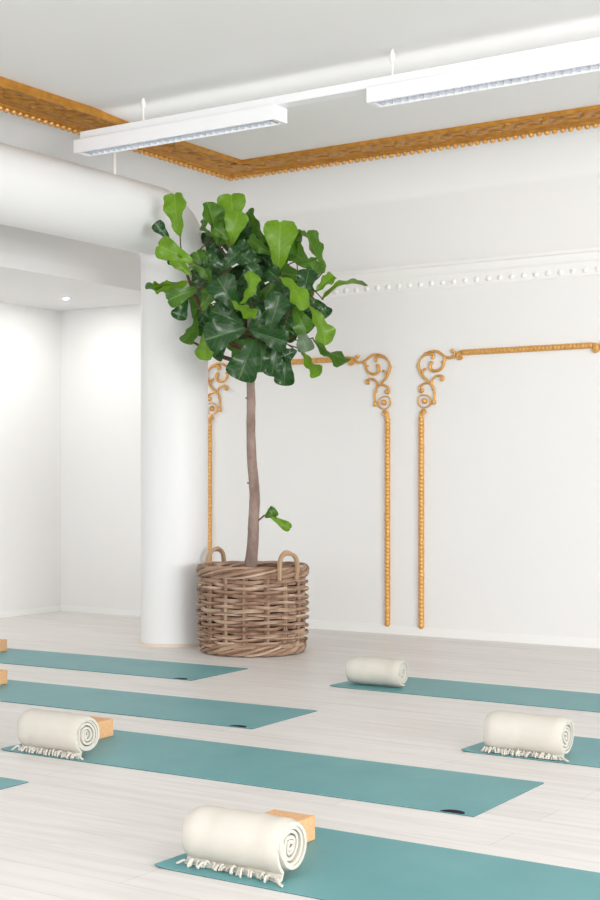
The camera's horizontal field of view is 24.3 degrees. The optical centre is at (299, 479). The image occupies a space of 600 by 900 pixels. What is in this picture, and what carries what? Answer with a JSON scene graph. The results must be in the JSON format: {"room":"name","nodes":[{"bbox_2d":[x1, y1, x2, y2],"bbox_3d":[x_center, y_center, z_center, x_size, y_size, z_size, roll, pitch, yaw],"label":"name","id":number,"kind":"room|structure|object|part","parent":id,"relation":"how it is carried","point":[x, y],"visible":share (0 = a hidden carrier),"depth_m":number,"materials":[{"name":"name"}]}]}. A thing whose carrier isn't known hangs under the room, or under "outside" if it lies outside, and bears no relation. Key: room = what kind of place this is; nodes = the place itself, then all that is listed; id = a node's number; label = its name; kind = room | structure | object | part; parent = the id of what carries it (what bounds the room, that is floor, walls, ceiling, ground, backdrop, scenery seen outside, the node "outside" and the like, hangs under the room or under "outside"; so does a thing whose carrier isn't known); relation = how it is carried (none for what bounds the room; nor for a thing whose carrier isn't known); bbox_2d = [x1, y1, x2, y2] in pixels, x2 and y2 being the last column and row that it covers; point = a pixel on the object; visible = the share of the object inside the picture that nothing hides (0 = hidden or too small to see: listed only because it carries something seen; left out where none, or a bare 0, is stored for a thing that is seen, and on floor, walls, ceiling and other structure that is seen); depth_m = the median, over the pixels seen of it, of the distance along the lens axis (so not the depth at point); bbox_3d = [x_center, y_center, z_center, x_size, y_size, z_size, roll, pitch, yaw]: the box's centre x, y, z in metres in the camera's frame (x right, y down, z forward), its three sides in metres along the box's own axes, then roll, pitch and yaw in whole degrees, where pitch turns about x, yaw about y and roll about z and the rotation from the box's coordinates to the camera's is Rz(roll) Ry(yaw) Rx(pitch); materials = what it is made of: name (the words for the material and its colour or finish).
{"room":"exercise studio","nodes":[
{"label":"exercise studio","id":0,"kind":"room"},
{"bbox_2d":[0,302,60,611],"bbox_3d":[-5.620,-0.675,6.952,0.120,3.850,12.680,0,0,33],"label":"wall","id":1,"kind":"structure","parent":0,"point":[30,337],"depth_m":11.91,"materials":[{"name":"white paint"}]},
{"bbox_2d":[0,605,60,617],"bbox_3d":[-5.569,1.125,6.911,0.012,0.050,12.668,0,0,33],"label":"baseboard","id":2,"kind":"structure","parent":1,"relation":"attached to","point":[31,611],"depth_m":11.89,"materials":[{"name":"white paint"}]},
{"bbox_2d":[0,252,140,310],"bbox_3d":[-4.976,-2.042,6.531,1.420,1.117,12.680,0,0,33],"label":"ceiling","id":3,"kind":"structure","parent":0,"point":[25,281],"depth_m":10.73,"materials":[{"name":"white paint"}]},
{"bbox_2d":[0,611,599,899],"bbox_3d":[0.684,1.200,2.827,14.950,0.100,12.680,0,0,33],"label":"floor","id":4,"kind":"structure","parent":0,"point":[77,830],"depth_m":5.69,"materials":[{"name":"white wood"}]},
{"bbox_2d":[0,777,27,789],"bbox_3d":[-2.118,1.148,5.643,2.200,0.004,0.600,0,0,33],"label":"yoga mat","id":5,"kind":"object","parent":4,"relation":"on","point":[4,782],"visible":1,"depth_m":5.27,"materials":[{"name":"teal rubber"}]},
{"bbox_2d":[0,142,207,647],"bbox_3d":[-2.595,-0.585,7.174,0.488,3.470,6.744,0,0,33],"label":"ventilation duct","id":6,"kind":"object","parent":4,"relation":"on","point":[42,193],"visible":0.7,"depth_m":9.56,"materials":[{"name":"white paint"}]},
{"bbox_3d":[-1.233,-2.169,9.256,0.020,0.302,0.020,0,0,11],"label":"hanger rod","id":7,"kind":"part","parent":6,"relation":"part of","materials":[{"name":"white paint"}]},
{"bbox_2d":[0,648,247,680],"bbox_3d":[-1.411,1.148,8.792,2.200,0.005,0.585,0,0,31],"label":"yoga mat","id":8,"kind":"object","parent":4,"relation":"on","point":[92,663],"visible":1,"depth_m":8.60,"materials":[{"name":"teal rubber"}]},
{"bbox_2d":[0,639,6,651],"bbox_3d":[-2.089,1.107,9.284,0.160,0.078,0.220,0,0,33],"label":"block","id":9,"kind":"object","parent":8,"relation":"on","point":[3,642],"visible":1,"depth_m":9.30,"materials":[{"name":"beige wood"}]},
{"bbox_2d":[0,680,316,728],"bbox_3d":[-1.009,1.148,7.241,2.200,0.005,0.590,0,0,31],"label":"yoga mat","id":10,"kind":"object","parent":4,"relation":"on","point":[165,707],"visible":0.98,"depth_m":7.10,"materials":[{"name":"teal rubber"}]},
{"bbox_2d":[0,669,6,684],"bbox_3d":[-1.771,1.107,7.777,0.160,0.078,0.220,0,0,33],"label":"block","id":11,"kind":"object","parent":10,"relation":"on","point":[3,673],"visible":1,"depth_m":7.80,"materials":[{"name":"beige wood"}]},
{"bbox_2d":[196,546,309,656],"bbox_3d":[-0.316,0.805,9.355,0.804,0.684,0.762,0,0,33],"label":"wicker basket","id":12,"kind":"object","parent":4,"relation":"on","point":[250,614],"visible":1,"depth_m":9.05,"materials":[{"name":"wicker"}]},
{"bbox_3d":[-0.576,0.555,9.621,0.175,0.195,0.057,0,0,-45],"label":"handle","id":13,"kind":"part","parent":12,"relation":"part of","materials":[{"name":"wicker"}]},
{"bbox_2d":[145,192,367,574],"bbox_3d":[-0.244,-0.405,9.234,1.327,3.046,1.125,0,0,16],"label":"fiddle leaf fig","id":14,"kind":"object","parent":12,"relation":"in","point":[254,320],"visible":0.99,"depth_m":9.05,"materials":[{"name":"green plant"}]},
{"bbox_3d":[-0.081,0.555,9.068,0.175,0.194,0.057,0,0,-40],"label":"handle","id":15,"kind":"part","parent":12,"relation":"part of","materials":[{"name":"wicker"}]},
{"bbox_2d":[1,730,543,816],"bbox_3d":[-0.174,1.145,5.596,2.200,0.010,0.622,0,0,32],"label":"yoga mat","id":16,"kind":"object","parent":4,"relation":"on","point":[436,790],"visible":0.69,"depth_m":5.45,"materials":[{"name":"teal rubber"}]},
{"bbox_2d":[11,708,99,759],"bbox_3d":[-1.012,1.059,5.847,0.404,0.174,0.184,0,0,33],"label":"rolled blanket","id":17,"kind":"object","parent":16,"relation":"on","point":[67,735],"visible":1,"depth_m":5.79,"materials":[{"name":"fabric"}]},
{"bbox_2d":[90,716,112,738],"bbox_3d":[-0.961,1.107,6.180,0.160,0.078,0.220,0,0,33],"label":"block","id":18,"kind":"object","parent":16,"relation":"on","point":[105,724],"visible":0.24,"depth_m":6.19,"materials":[{"name":"beige wood"}]},
{"bbox_2d":[154,827,599,899],"bbox_3d":[0.667,1.145,3.805,2.200,0.010,0.655,0,0,33],"label":"yoga mat","id":19,"kind":"object","parent":4,"relation":"on","point":[336,865],"visible":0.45,"depth_m":4.03,"materials":[{"name":"teal rubber"}]},
{"bbox_2d":[176,805,306,886],"bbox_3d":[-0.166,1.061,4.096,0.402,0.169,0.189,0,0,33],"label":"rolled blanket","id":20,"kind":"object","parent":19,"relation":"on","point":[259,845],"visible":1,"depth_m":4.04,"materials":[{"name":"fabric"}]},
{"bbox_2d":[265,809,314,842],"bbox_3d":[-0.078,1.107,4.383,0.160,0.078,0.220,0,0,33],"label":"block","id":21,"kind":"object","parent":19,"relation":"on","point":[307,821],"visible":0.31,"depth_m":4.42,"materials":[{"name":"beige wood"}]},
{"bbox_2d":[330,677,599,712],"bbox_3d":[1.239,1.145,7.372,2.200,0.010,0.555,0,0,33],"label":"yoga mat","id":22,"kind":"object","parent":4,"relation":"on","point":[538,697],"visible":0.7,"depth_m":7.47,"materials":[{"name":"teal rubber"}]},
{"bbox_2d":[345,656,407,686],"bbox_3d":[0.429,1.066,7.763,0.345,0.157,0.153,0,0,33],"label":"rolled blanket","id":23,"kind":"object","parent":22,"relation":"on","point":[366,670],"visible":1,"depth_m":7.70,"materials":[{"name":"fabric"}]},
{"bbox_2d":[461,736,599,767],"bbox_3d":[1.760,1.145,5.535,2.200,0.010,0.575,0,0,33],"label":"yoga mat","id":24,"kind":"object","parent":4,"relation":"on","point":[584,751],"visible":0.3,"depth_m":5.83,"materials":[{"name":"teal rubber"}]},
{"bbox_2d":[481,710,573,761],"bbox_3d":[0.963,1.061,5.815,0.403,0.169,0.185,0,0,33],"label":"rolled blanket","id":25,"kind":"object","parent":24,"relation":"on","point":[519,734],"visible":1,"depth_m":5.76,"materials":[{"name":"fabric"}]},
{"bbox_2d":[0,0,599,159],"bbox_3d":[1.467,-2.375,1.986,12.720,0.150,12.130,0,0,33],"label":"ceiling","id":26,"kind":"structure","parent":0,"point":[178,56],"depth_m":7.57,"materials":[{"name":"white paint"}]},
{"bbox_2d":[0,76,248,180],"bbox_3d":[-2.016,-2.291,7.911,0.380,0.078,6.002,0,0,33],"label":"crown molding","id":27,"kind":"structure","parent":26,"relation":"attached to","point":[17,98],"depth_m":8.83,"materials":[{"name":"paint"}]},
{"bbox_2d":[80,37,599,138],"bbox_3d":[1.156,-2.231,7.090,5.990,0.211,0.090,0,0,33],"label":"track","id":28,"kind":"object","parent":26,"relation":"hanging from","point":[355,88],"visible":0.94,"depth_m":7.65,"materials":[{"name":"white metal"}]},
{"bbox_2d":[73,104,286,156],"bbox_3d":[-0.744,-2.083,8.332,1.520,0.085,0.132,0,0,33],"label":"light","id":29,"kind":"object","parent":28,"relation":"attached to","point":[273,114],"visible":1,"depth_m":8.26,"materials":[{"name":"white"}]},
{"bbox_3d":[0.499,-2.253,7.519,0.012,0.166,0.012,0,0,-34],"label":"suspension rod","id":30,"kind":"part","parent":28,"relation":"part of","materials":[{"name":"white paint"}]},
{"bbox_2d":[366,46,599,107],"bbox_3d":[1.040,-2.083,7.165,1.545,0.085,0.132,0,0,33],"label":"light","id":31,"kind":"object","parent":28,"relation":"attached to","point":[586,60],"visible":1,"depth_m":7.18,"materials":[{"name":"white"}]},
{"bbox_2d":[231,105,599,180],"bbox_3d":[2.087,-2.291,8.587,6.502,0.078,0.380,0,0,33],"label":"crown molding","id":32,"kind":"structure","parent":26,"relation":"attached to","point":[577,118],"depth_m":9.40,"materials":[{"name":"paint"}]},
{"bbox_2d":[0,110,599,277],"bbox_3d":[1.279,-1.942,2.438,13.530,0.715,12.680,0,0,33],"label":"cove","id":33,"kind":"object","parent":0,"point":[536,194],"visible":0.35,"depth_m":10.02,"materials":[{"name":"white paint"}]},
{"bbox_2d":[61,275,599,638],"bbox_3d":[4.139,-0.675,8.215,15.070,3.850,0.120,0,0,33],"label":"wall","id":34,"kind":"structure","parent":0,"point":[512,440],"depth_m":10.38,"materials":[{"name":"white paint"}]},
{"bbox_2d":[208,353,391,626],"bbox_3d":[-0.043,0.072,10.864,1.738,2.052,0.047,0,0,33],"label":"wall frame","id":35,"kind":"object","parent":34,"relation":"attached to","point":[352,361],"visible":0.82,"depth_m":10.44,"materials":[{"name":"paint"}]},
{"bbox_3d":[-0.739,0.319,11.320,0.043,1.558,0.045,0,0,33],"label":"rod","id":36,"kind":"part","parent":35,"relation":"part of","materials":[{"name":"paint"}]},
{"bbox_3d":[-0.043,-0.906,10.865,1.097,0.076,0.045,0,0,33],"label":"rod","id":37,"kind":"part","parent":35,"relation":"part of","materials":[{"name":"paint"}]},
{"bbox_3d":[0.653,0.319,10.409,0.043,1.558,0.045,0,0,33],"label":"rod","id":38,"kind":"part","parent":35,"relation":"part of","materials":[{"name":"paint"}]},
{"bbox_2d":[61,605,599,648],"bbox_3d":[4.153,1.117,8.127,14.950,0.066,0.012,0,0,33],"label":"baseboard","id":39,"kind":"structure","parent":34,"relation":"attached to","point":[313,624],"depth_m":10.20,"materials":[{"name":"white paint"}]},
{"bbox_2d":[211,247,599,304],"bbox_3d":[4.738,-1.492,7.724,13.530,0.185,0.046,0,0,33],"label":"crown molding","id":40,"kind":"structure","parent":34,"relation":"attached to","point":[585,261],"depth_m":10.03,"materials":[{"name":"white paint"}]},
{"bbox_2d":[417,342,599,628],"bbox_3d":[1.589,0.072,9.797,1.738,2.052,0.047,0,0,33],"label":"wall frame","id":41,"kind":"object","parent":34,"relation":"attached to","point":[570,346],"visible":1,"depth_m":10.23,"materials":[{"name":"paint"}]},
{"bbox_3d":[0.893,0.319,10.253,0.043,1.558,0.045,0,0,33],"label":"rod","id":42,"kind":"part","parent":41,"relation":"part of","materials":[{"name":"paint"}]},
{"bbox_3d":[1.589,-0.906,9.797,1.097,0.076,0.045,0,0,33],"label":"rod","id":43,"kind":"part","parent":41,"relation":"part of","materials":[{"name":"paint"}]}
]}

